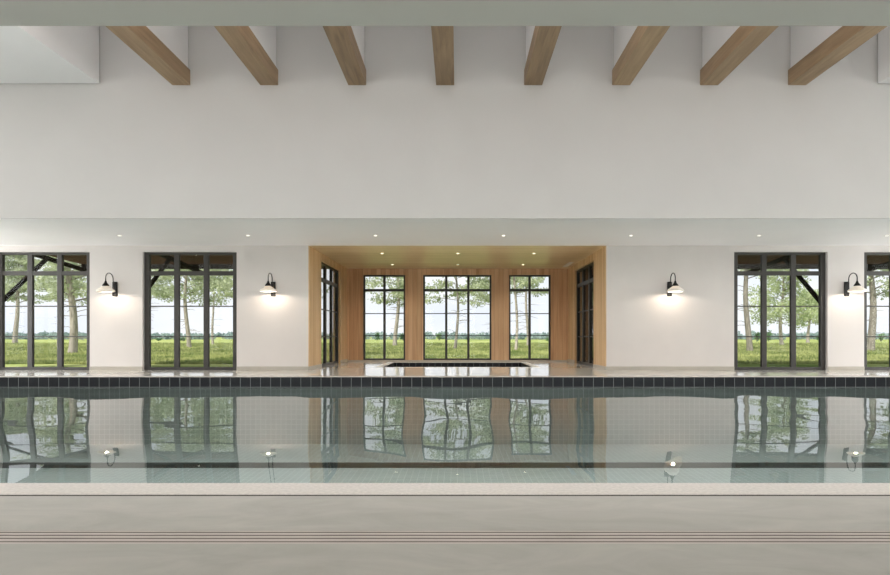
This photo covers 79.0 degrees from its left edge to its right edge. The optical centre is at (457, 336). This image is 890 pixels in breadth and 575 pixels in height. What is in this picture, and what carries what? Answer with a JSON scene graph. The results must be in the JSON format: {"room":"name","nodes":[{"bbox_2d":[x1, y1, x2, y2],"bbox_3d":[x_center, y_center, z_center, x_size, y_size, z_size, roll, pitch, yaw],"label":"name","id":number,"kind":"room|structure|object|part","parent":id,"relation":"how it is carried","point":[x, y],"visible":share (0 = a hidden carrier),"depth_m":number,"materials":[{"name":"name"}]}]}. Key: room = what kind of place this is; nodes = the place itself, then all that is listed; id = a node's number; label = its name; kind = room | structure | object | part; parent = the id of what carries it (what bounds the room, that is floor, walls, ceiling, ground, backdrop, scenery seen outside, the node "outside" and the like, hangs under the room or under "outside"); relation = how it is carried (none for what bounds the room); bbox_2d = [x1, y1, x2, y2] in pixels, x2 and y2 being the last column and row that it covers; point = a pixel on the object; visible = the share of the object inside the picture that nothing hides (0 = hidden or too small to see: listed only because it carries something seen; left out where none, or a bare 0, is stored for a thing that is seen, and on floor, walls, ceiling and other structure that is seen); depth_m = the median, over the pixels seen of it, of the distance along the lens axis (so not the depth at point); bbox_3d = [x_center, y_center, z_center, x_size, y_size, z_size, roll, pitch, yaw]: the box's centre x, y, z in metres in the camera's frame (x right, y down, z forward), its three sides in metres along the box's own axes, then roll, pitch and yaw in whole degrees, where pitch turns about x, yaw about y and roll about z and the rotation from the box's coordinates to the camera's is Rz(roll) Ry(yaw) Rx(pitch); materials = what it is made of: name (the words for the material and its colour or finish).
{"room":"indoor swimming pool","nodes":[
{"label":"indoor swimming pool","id":0,"kind":"room"},
{"bbox_2d":[0,26,98,82],"bbox_3d":[-11.023,-5.605,6.806,8.953,1.976,6.099,0,0,0],"label":"ceiling","id":1,"kind":"structure","parent":0,"point":[28,54],"depth_m":9.17,"materials":[{"name":"paint"}]},
{"bbox_2d":[0,246,307,369],"bbox_3d":[-9.531,-0.827,12.982,11.937,3.267,0.250,0,0,0],"label":"wall","id":2,"kind":"structure","parent":0,"point":[272,331],"depth_m":12.86,"materials":[{"name":"paint"}]},
{"bbox_2d":[0,252,89,369],"bbox_3d":[-9.900,-0.603,12.967,2.260,2.820,0.080,0,0,0],"label":"window","id":3,"kind":"structure","parent":2,"relation":"in","point":[30,273],"depth_m":12.93,"materials":[{"name":"metal"}]},
{"bbox_2d":[96,273,117,295],"bbox_3d":[-8.155,-1.222,12.584,0.374,0.539,0.547,0,0,0],"label":"wall sconce","id":4,"kind":"object","parent":2,"relation":"attached to","point":[105,287],"visible":1,"depth_m":12.52,"materials":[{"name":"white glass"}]},
{"bbox_3d":[-8.155,-1.101,12.497,0.374,0.139,0.374,0,0,0],"label":"lamp shade","id":5,"kind":"part","parent":4,"relation":"part of","materials":[{"name":"white glass"}]},
{"bbox_3d":[-8.155,-1.125,12.835,0.104,0.345,0.045,0,0,0],"label":"wall plate","id":6,"kind":"part","parent":4,"relation":"part of","materials":[{"name":"black metal"}]},
{"bbox_2d":[5,255,322,301],"bbox_3d":[-7.716,-1.423,14.996,7.867,2.260,3.808,0,0,0],"label":"porch roof","id":7,"kind":"structure","parent":2,"relation":"attached to","point":[161,262],"depth_m":15.80,"materials":[{"name":"brown wood"}]},
{"bbox_2d":[144,252,236,369],"bbox_3d":[-6.390,-0.603,12.967,2.240,2.820,0.080,0,0,0],"label":"window","id":8,"kind":"structure","parent":2,"relation":"in","point":[206,273],"depth_m":12.93,"materials":[{"name":"metal"}]},
{"bbox_2d":[89,364,321,369],"bbox_3d":[-9.514,0.762,13.421,11.972,0.090,1.158,0,0,0],"label":"baseboard","id":9,"kind":"structure","parent":2,"relation":"attached to","point":[319,365],"depth_m":12.84,"materials":[{"name":"stone"}]},
{"bbox_2d":[260,273,276,295],"bbox_3d":[-4.393,-1.222,12.584,0.374,0.539,0.547,0,0,0],"label":"wall sconce","id":10,"kind":"object","parent":2,"relation":"attached to","point":[268,287],"visible":1,"depth_m":12.49,"materials":[{"name":"white glass"}]},
{"bbox_3d":[-4.393,-1.101,12.497,0.374,0.139,0.374,0,0,0],"label":"lamp shade","id":11,"kind":"part","parent":10,"relation":"part of","materials":[{"name":"white glass"}]},
{"bbox_3d":[-4.393,-1.125,12.835,0.104,0.345,0.045,0,0,0],"label":"wall plate","id":12,"kind":"part","parent":10,"relation":"part of","materials":[{"name":"black metal"}]},
{"bbox_2d":[308,246,346,366],"bbox_3d":[-3.653,-0.676,15.184,0.220,2.967,4.653,0,0,0],"label":"wall","id":13,"kind":"structure","parent":0,"point":[315,257],"depth_m":13.81,"materials":[{"name":"brown wood"}]},
{"bbox_2d":[321,262,337,366],"bbox_3d":[-3.643,-0.583,15.135,0.080,2.780,2.270,0,0,0],"label":"door","id":14,"kind":"structure","parent":13,"relation":"in","point":[324,280],"depth_m":15.44,"materials":[{"name":"black metal"}]},
{"bbox_2d":[0,26,889,218],"bbox_3d":[0.000,-4.377,10.011,31.000,4.433,0.250,0,0,0],"label":"wall","id":15,"kind":"structure","parent":0,"point":[133,143],"depth_m":9.89,"materials":[{"name":"paint"}]},
{"bbox_2d":[106,26,189,84],"bbox_3d":[-5.064,-4.737,6.822,0.330,0.280,6.129,0,0,0],"label":"ceiling beam","id":16,"kind":"structure","parent":15,"relation":"attached to","point":[140,39],"depth_m":8.86,"materials":[{"name":"brown wood"}]},
{"bbox_2d":[146,26,187,66],"bbox_3d":[-5.064,-5.735,6.806,0.274,1.716,6.099,0,0,0],"label":"trim","id":17,"kind":"structure","parent":15,"relation":"attached to","point":[175,38],"depth_m":9.42,"materials":[{"name":"paint"}]},
{"bbox_2d":[214,26,277,84],"bbox_3d":[-3.454,-4.737,6.822,0.330,0.280,6.129,0,0,0],"label":"ceiling beam","id":18,"kind":"structure","parent":15,"relation":"attached to","point":[241,39],"depth_m":8.84,"materials":[{"name":"brown wood"}]},
{"bbox_2d":[249,26,275,65],"bbox_3d":[-3.454,-5.735,6.806,0.274,1.716,6.099,0,0,0],"label":"trim","id":19,"kind":"structure","parent":15,"relation":"attached to","point":[266,35],"depth_m":9.40,"materials":[{"name":"paint"}]},
{"bbox_2d":[323,26,365,84],"bbox_3d":[-1.844,-4.737,6.822,0.330,0.280,6.129,0,0,0],"label":"ceiling beam","id":20,"kind":"structure","parent":15,"relation":"attached to","point":[342,40],"depth_m":8.84,"materials":[{"name":"brown wood"}]},
{"bbox_2d":[351,26,363,61],"bbox_3d":[-1.844,-5.735,6.806,0.274,1.716,6.099,0,0,0],"label":"trim","id":21,"kind":"structure","parent":15,"relation":"attached to","point":[358,31],"depth_m":9.46,"materials":[{"name":"paint"}]},
{"bbox_2d":[431,26,453,84],"bbox_3d":[-0.234,-4.737,6.822,0.330,0.280,6.129,0,0,0],"label":"ceiling beam","id":22,"kind":"structure","parent":15,"relation":"attached to","point":[442,36],"depth_m":8.77,"materials":[{"name":"brown wood"}]},
{"bbox_2d":[526,26,534,60],"bbox_3d":[1.375,-5.735,6.806,0.274,1.716,6.099,0,0,0],"label":"trim","id":23,"kind":"structure","parent":15,"relation":"attached to","point":[529,29],"depth_m":9.48,"materials":[{"name":"paint"}]},
{"bbox_2d":[524,26,561,84],"bbox_3d":[1.375,-4.737,6.822,0.330,0.280,6.129,0,0,0],"label":"ceiling beam","id":24,"kind":"structure","parent":15,"relation":"attached to","point":[544,39],"depth_m":8.81,"materials":[{"name":"brown wood"}]},
{"bbox_2d":[614,26,636,65],"bbox_3d":[2.985,-5.735,6.806,0.274,1.716,6.099,0,0,0],"label":"trim","id":25,"kind":"structure","parent":15,"relation":"attached to","point":[622,35],"depth_m":9.46,"materials":[{"name":"paint"}]},
{"bbox_2d":[612,26,669,84],"bbox_3d":[2.985,-4.737,6.822,0.330,0.280,6.129,0,0,0],"label":"ceiling beam","id":26,"kind":"structure","parent":15,"relation":"attached to","point":[644,39],"depth_m":8.84,"materials":[{"name":"brown wood"}]},
{"bbox_2d":[702,26,739,66],"bbox_3d":[4.595,-5.735,6.806,0.274,1.716,6.099,0,0,0],"label":"trim","id":27,"kind":"structure","parent":15,"relation":"attached to","point":[713,37],"depth_m":9.42,"materials":[{"name":"paint"}]},
{"bbox_2d":[700,26,778,84],"bbox_3d":[4.595,-4.737,6.822,0.330,0.280,6.129,0,0,0],"label":"ceiling beam","id":28,"kind":"structure","parent":15,"relation":"attached to","point":[745,39],"depth_m":8.87,"materials":[{"name":"brown wood"}]},
{"bbox_2d":[790,26,841,67],"bbox_3d":[6.205,-5.735,6.806,0.274,1.716,6.099,0,0,0],"label":"trim","id":29,"kind":"structure","parent":15,"relation":"attached to","point":[803,39],"depth_m":9.43,"materials":[{"name":"paint"}]},
{"bbox_2d":[788,26,886,84],"bbox_3d":[6.205,-4.737,6.822,0.330,0.280,6.129,0,0,0],"label":"ceiling beam","id":30,"kind":"structure","parent":15,"relation":"attached to","point":[846,39],"depth_m":8.87,"materials":[{"name":"brown wood"}]},
{"bbox_2d":[0,496,889,574],"bbox_3d":[0.000,0.957,0.065,31.000,0.300,5.330,0,0,0],"label":"floor","id":31,"kind":"structure","parent":0,"point":[17,513],"depth_m":2.27,"materials":[{"name":"stone"}]},
{"bbox_2d":[0,531,889,543],"bbox_3d":[0.000,0.838,2.175,30.800,0.059,0.142,0,0,0],"label":"drain","id":32,"kind":"object","parent":31,"relation":"on","point":[6,537],"visible":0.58,"depth_m":2.17,"materials":[{"name":"metal"}]},
{"bbox_2d":[0,495,889,495],"bbox_3d":[0.000,0.958,2.744,31.000,0.298,0.028,0,0,0],"label":"trim","id":33,"kind":"structure","parent":31,"relation":"attached to","point":[0,495],"depth_m":2.75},
{"bbox_2d":[0,219,889,268],"bbox_3d":[0.000,-2.310,13.708,31.000,0.300,7.604,0,0,0],"label":"ceiling","id":34,"kind":"structure","parent":0,"point":[13,232],"depth_m":11.56,"materials":[{"name":"paint"}]},
{"bbox_2d":[0,0,889,25],"bbox_3d":[0.000,-2.310,0.579,31.000,0.300,6.357,0,0,0],"label":"ceiling","id":35,"kind":"structure","parent":0,"point":[12,12],"depth_m":3.60,"materials":[{"name":"paint"}]},
{"bbox_2d":[0,362,889,375],"bbox_3d":[0.000,1.007,14.258,31.000,0.400,6.503,0,0,0],"label":"floor","id":36,"kind":"structure","parent":0,"point":[346,368],"depth_m":12.07,"materials":[{"name":"stone"}]},
{"bbox_2d":[376,362,538,366],"bbox_3d":[-0.018,1.307,15.555,4.365,1.000,2.990,0,0,0],"label":"hot tub","id":37,"kind":"object","parent":36,"relation":"in","point":[388,364],"visible":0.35,"depth_m":16.85,"materials":[{"name":"tile"}]},
{"bbox_2d":[5,337,888,366],"bbox_3d":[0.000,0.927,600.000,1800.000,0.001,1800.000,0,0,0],"label":"ground","id":38,"kind":"structure","parent":0,"point":[217,339],"depth_m":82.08,"materials":[{"name":"green plant"}]},
{"bbox_2d":[5,255,46,342],"bbox_3d":[-56.489,-5.398,69.374,7.129,12.805,6.165,0,0,34],"label":"broadleaf tree","id":39,"kind":"object","parent":38,"relation":"on","point":[15,265],"visible":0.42,"depth_m":69.22,"materials":[{"name":"green plant"}]},
{"bbox_2d":[6,255,86,332],"bbox_3d":[-42.896,-5.180,58.269,7.597,12.341,7.111,0,0,22],"label":"broadleaf tree","id":40,"kind":"object","parent":38,"relation":"on","point":[54,298],"visible":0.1,"depth_m":57.98,"materials":[{"name":"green plant"}]},
{"bbox_2d":[25,255,152,352],"bbox_3d":[-20.290,-4.226,29.012,5.579,10.456,5.524,0,0,0],"label":"broadleaf tree","id":41,"kind":"object","parent":38,"relation":"on","point":[73,341],"visible":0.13,"depth_m":29.02,"materials":[{"name":"green plant"}]},
{"bbox_2d":[151,269,181,320],"bbox_3d":[-35.302,-5.362,61.850,5.361,12.708,6.418,0,0,0],"label":"broadleaf tree","id":42,"kind":"object","parent":38,"relation":"on","point":[160,279],"visible":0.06,"depth_m":62.18,"materials":[{"name":"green plant"}]},
{"bbox_2d":[151,269,232,346],"bbox_3d":[-21.935,-4.765,42.989,6.576,11.511,7.406,0,0,16],"label":"broadleaf tree","id":43,"kind":"object","parent":38,"relation":"on","point":[158,292],"visible":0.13,"depth_m":43.06,"materials":[{"name":"green plant"}]},
{"bbox_2d":[183,269,232,344],"bbox_3d":[-25.974,-5.508,58.176,6.606,13.006,6.520,0,0,40],"label":"broadleaf tree","id":44,"kind":"object","parent":38,"relation":"on","point":[192,282],"visible":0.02,"depth_m":58.16,"materials":[{"name":"green plant"}]},
{"bbox_2d":[215,276,232,286],"bbox_3d":[-10.442,-4.102,29.834,5.757,10.200,5.351,0,0,0],"label":"broadleaf tree","id":45,"kind":"object","parent":38,"relation":"on","point":[227,280],"visible":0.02,"depth_m":28.82,"materials":[{"name":"green plant"}]},
{"bbox_2d":[169,269,328,299],"bbox_3d":[-8.719,-4.103,22.651,7.276,10.180,5.926,0,0,11],"label":"broadleaf tree","id":46,"kind":"object","parent":38,"relation":"on","point":[226,288],"visible":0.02,"depth_m":23.17,"materials":[{"name":"green plant"}]},
{"bbox_2d":[375,330,379,340],"bbox_3d":[-17.801,-0.224,119.151,1.225,2.317,1.133,0,0,0],"label":"shrub","id":47,"kind":"object","parent":38,"relation":"on","point":[377,333],"visible":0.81,"depth_m":119.06,"materials":[{"name":"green plant"}]},
{"bbox_2d":[365,277,435,344],"bbox_3d":[-5.637,-4.777,51.759,6.791,11.536,6.661,0,0,-38],"label":"broadleaf tree","id":48,"kind":"object","parent":38,"relation":"on","point":[399,283],"visible":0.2,"depth_m":51.92,"materials":[{"name":"green plant"}]},
{"bbox_2d":[401,277,489,348],"bbox_3d":[0.105,-4.371,39.109,6.590,10.715,6.494,0,0,-41],"label":"broadleaf tree","id":49,"kind":"object","parent":38,"relation":"on","point":[473,282],"visible":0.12,"depth_m":39.09,"materials":[{"name":"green plant"}]},
{"bbox_2d":[5,331,888,339],"bbox_3d":[-0.616,0.140,172.696,461.473,3.697,55.949,0,0,0],"label":"treeline","id":50,"kind":"object","parent":38,"relation":"on","point":[7,333],"visible":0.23,"depth_m":164.07,"materials":[{"name":"green plant"}]},
{"bbox_2d":[10,330,887,336],"bbox_3d":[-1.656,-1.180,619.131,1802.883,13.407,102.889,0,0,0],"label":"treeline","id":51,"kind":"object","parent":38,"relation":"on","point":[44,333],"visible":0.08,"depth_m":608.34,"materials":[{"name":"green plant"}]},
{"bbox_2d":[454,277,512,324],"bbox_3d":[3.260,-5.040,61.506,6.496,12.070,7.245,0,0,31],"label":"broadleaf tree","id":52,"kind":"object","parent":38,"relation":"on","point":[480,297],"visible":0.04,"depth_m":61.53,"materials":[{"name":"green plant"}]},
{"bbox_2d":[474,277,546,349],"bbox_3d":[3.577,-4.670,35.833,5.478,11.324,4.585,0,0,16],"label":"broadleaf tree","id":53,"kind":"object","parent":38,"relation":"on","point":[515,280],"visible":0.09,"depth_m":36.02,"materials":[{"name":"green plant"}]},
{"bbox_2d":[511,277,547,345],"bbox_3d":[6.784,-5.174,52.073,5.104,12.324,5.173,0,0,-39],"label":"broadleaf tree","id":54,"kind":"object","parent":38,"relation":"on","point":[542,281],"visible":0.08,"depth_m":51.99,"materials":[{"name":"green plant"}]},
{"bbox_2d":[754,332,759,340],"bbox_3d":[51.382,0.039,92.750,1.107,1.796,0.998,0,0,0],"label":"shrub","id":55,"kind":"object","parent":38,"relation":"on","point":[757,333],"visible":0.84,"depth_m":92.60,"materials":[{"name":"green plant"}]},
{"bbox_2d":[738,269,783,350],"bbox_3d":[18.794,-4.945,32.715,4.974,11.871,4.382,0,0,0],"label":"broadleaf tree","id":56,"kind":"object","parent":38,"relation":"on","point":[749,345],"visible":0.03,"depth_m":32.80,"materials":[{"name":"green plant"}]},
{"bbox_2d":[767,329,772,341],"bbox_3d":[56.460,-0.165,98.138,1.778,2.204,1.358,0,0,0],"label":"shrub","id":57,"kind":"object","parent":38,"relation":"on","point":[769,333],"visible":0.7,"depth_m":98.10,"materials":[{"name":"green plant"}]},
{"bbox_2d":[748,269,817,344],"bbox_3d":[32.845,-4.293,55.084,7.633,10.596,8.163,0,0,-34],"label":"broadleaf tree","id":58,"kind":"object","parent":38,"relation":"on","point":[776,289],"visible":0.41,"depth_m":54.30,"materials":[{"name":"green plant"}]},
{"bbox_2d":[785,288,817,342],"bbox_3d":[47.882,-2.788,73.566,6.232,7.560,7.325,0,0,0],"label":"broadleaf tree","id":59,"kind":"object","parent":38,"relation":"on","point":[806,292],"visible":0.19,"depth_m":73.47,"materials":[{"name":"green plant"}]},
{"bbox_2d":[867,269,888,350],"bbox_3d":[26.199,-4.500,34.166,5.607,10.988,5.976,0,0,0],"label":"broadleaf tree","id":60,"kind":"object","parent":38,"relation":"on","point":[872,319],"visible":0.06,"depth_m":34.11,"materials":[{"name":"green plant"}]},
{"bbox_2d":[347,269,567,359],"bbox_3d":[-0.015,-0.676,17.385,7.056,2.967,0.250,0,0,0],"label":"wall","id":61,"kind":"structure","parent":0,"point":[413,277],"depth_m":17.26,"materials":[{"name":"brown wood"}]},
{"bbox_2d":[363,275,404,359],"bbox_3d":[-2.362,-0.606,17.360,1.345,2.725,0.080,0,0,0],"label":"window","id":62,"kind":"structure","parent":61,"relation":"in","point":[384,290],"depth_m":17.33,"materials":[{"name":"black metal"}]},
{"bbox_2d":[423,275,490,359],"bbox_3d":[-0.022,-0.606,17.360,2.185,2.725,0.080,0,0,0],"label":"window","id":63,"kind":"structure","parent":61,"relation":"in","point":[468,290],"depth_m":17.33,"materials":[{"name":"black metal"}]},
{"bbox_2d":[340,359,574,362],"bbox_3d":[-0.015,0.762,16.765,7.056,0.090,0.990,0,0,0],"label":"baseboard","id":64,"kind":"structure","parent":61,"relation":"attached to","point":[344,360],"depth_m":17.25,"materials":[{"name":"stone"}]},
{"bbox_2d":[509,275,550,359],"bbox_3d":[2.300,-0.606,17.360,1.340,2.725,0.080,0,0,0],"label":"window","id":65,"kind":"structure","parent":61,"relation":"in","point":[529,290],"depth_m":17.33,"materials":[{"name":"black metal"}]},
{"bbox_2d":[568,246,605,366],"bbox_3d":[3.623,-0.676,15.184,0.220,2.967,4.653,0,0,0],"label":"wall","id":66,"kind":"structure","parent":0,"point":[598,257],"depth_m":13.80,"materials":[{"name":"brown wood"}]},
{"bbox_2d":[577,262,593,366],"bbox_3d":[3.613,-0.583,15.135,0.080,2.780,2.270,0,0,0],"label":"door","id":67,"kind":"structure","parent":66,"relation":"in","point":[590,280],"depth_m":15.44,"materials":[{"name":"black metal"}]},
{"bbox_2d":[586,265,593,361],"bbox_3d":[4.931,-0.658,15.175,2.337,2.930,4.050,0,0,0],"label":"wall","id":68,"kind":"structure","parent":0,"point":[593,265],"depth_m":17.10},
{"bbox_2d":[606,246,889,369],"bbox_3d":[9.517,-0.827,12.982,11.967,3.267,0.250,0,0,0],"label":"wall","id":69,"kind":"structure","parent":0,"point":[646,326],"depth_m":12.86,"materials":[{"name":"paint"}]},
{"bbox_2d":[667,273,683,295],"bbox_3d":[5.029,-1.222,12.584,0.374,0.539,0.547,0,0,0],"label":"wall sconce","id":70,"kind":"object","parent":69,"relation":"attached to","point":[675,287],"visible":1,"depth_m":12.49,"materials":[{"name":"black metal"}]},
{"bbox_3d":[5.029,-1.125,12.835,0.104,0.345,0.045,0,0,0],"label":"wall plate","id":71,"kind":"part","parent":70,"relation":"part of","materials":[{"name":"black metal"}]},
{"bbox_3d":[5.029,-1.101,12.497,0.374,0.139,0.374,0,0,0],"label":"lamp shade","id":72,"kind":"part","parent":70,"relation":"part of","materials":[{"name":"white glass"}]},
{"bbox_2d":[593,364,864,369],"bbox_3d":[9.499,0.762,13.421,12.002,0.090,1.158,0,0,0],"label":"baseboard","id":73,"kind":"structure","parent":69,"relation":"attached to","point":[594,365],"depth_m":12.84,"materials":[{"name":"stone"}]},
{"bbox_2d":[734,252,825,369],"bbox_3d":[7.688,-0.603,12.967,2.225,2.820,0.080,0,0,0],"label":"window","id":74,"kind":"structure","parent":69,"relation":"in","point":[763,273],"depth_m":12.93,"materials":[{"name":"metal"}]},
{"bbox_2d":[738,255,888,301],"bbox_3d":[11.825,-1.423,14.996,11.350,2.260,3.808,0,0,0],"label":"porch roof","id":75,"kind":"structure","parent":69,"relation":"attached to","point":[874,262],"depth_m":15.95,"materials":[{"name":"brown wood"}]},
{"bbox_2d":[844,273,866,295],"bbox_3d":[9.238,-1.222,12.584,0.374,0.539,0.547,0,0,0],"label":"wall sconce","id":76,"kind":"object","parent":69,"relation":"attached to","point":[856,287],"visible":1,"depth_m":12.51,"materials":[{"name":"black metal"}]},
{"bbox_3d":[9.238,-1.125,12.835,0.104,0.345,0.045,0,0,0],"label":"wall plate","id":77,"kind":"part","parent":76,"relation":"part of","materials":[{"name":"black metal"}]},
{"bbox_3d":[9.238,-1.101,12.497,0.374,0.139,0.374,0,0,0],"label":"lamp shade","id":78,"kind":"part","parent":76,"relation":"part of","materials":[{"name":"white glass"}]},
{"bbox_2d":[864,252,889,369],"bbox_3d":[10.785,-0.603,12.967,2.230,2.820,0.080,0,0,0],"label":"window","id":79,"kind":"structure","parent":69,"relation":"in","point":[866,273],"depth_m":12.93,"materials":[{"name":"metal"}]},
{"bbox_2d":[878,26,889,82],"bbox_3d":[11.583,-5.605,6.806,7.835,1.976,6.099,0,0,0],"label":"ceiling","id":80,"kind":"structure","parent":0,"point":[884,35],"depth_m":9.73,"materials":[{"name":"paint"}]},
{"bbox_3d":[0.000,1.007,6.882,31.000,0.400,8.249,0,0,0],"label":"floor","id":81,"kind":"structure","parent":0,"visible":0},
{"bbox_2d":[0,376,889,494],"bbox_3d":[0.000,1.575,6.883,26.900,1.535,8.249,0,0,0],"label":"swimming pool","id":82,"kind":"object","parent":81,"relation":"in","point":[408,450],"visible":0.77,"depth_m":10.51,"materials":[{"name":"tile"}]},
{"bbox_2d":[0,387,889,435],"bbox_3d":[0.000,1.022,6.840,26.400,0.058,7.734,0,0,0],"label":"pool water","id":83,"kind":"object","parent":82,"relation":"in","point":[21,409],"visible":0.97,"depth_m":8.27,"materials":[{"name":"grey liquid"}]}
]}

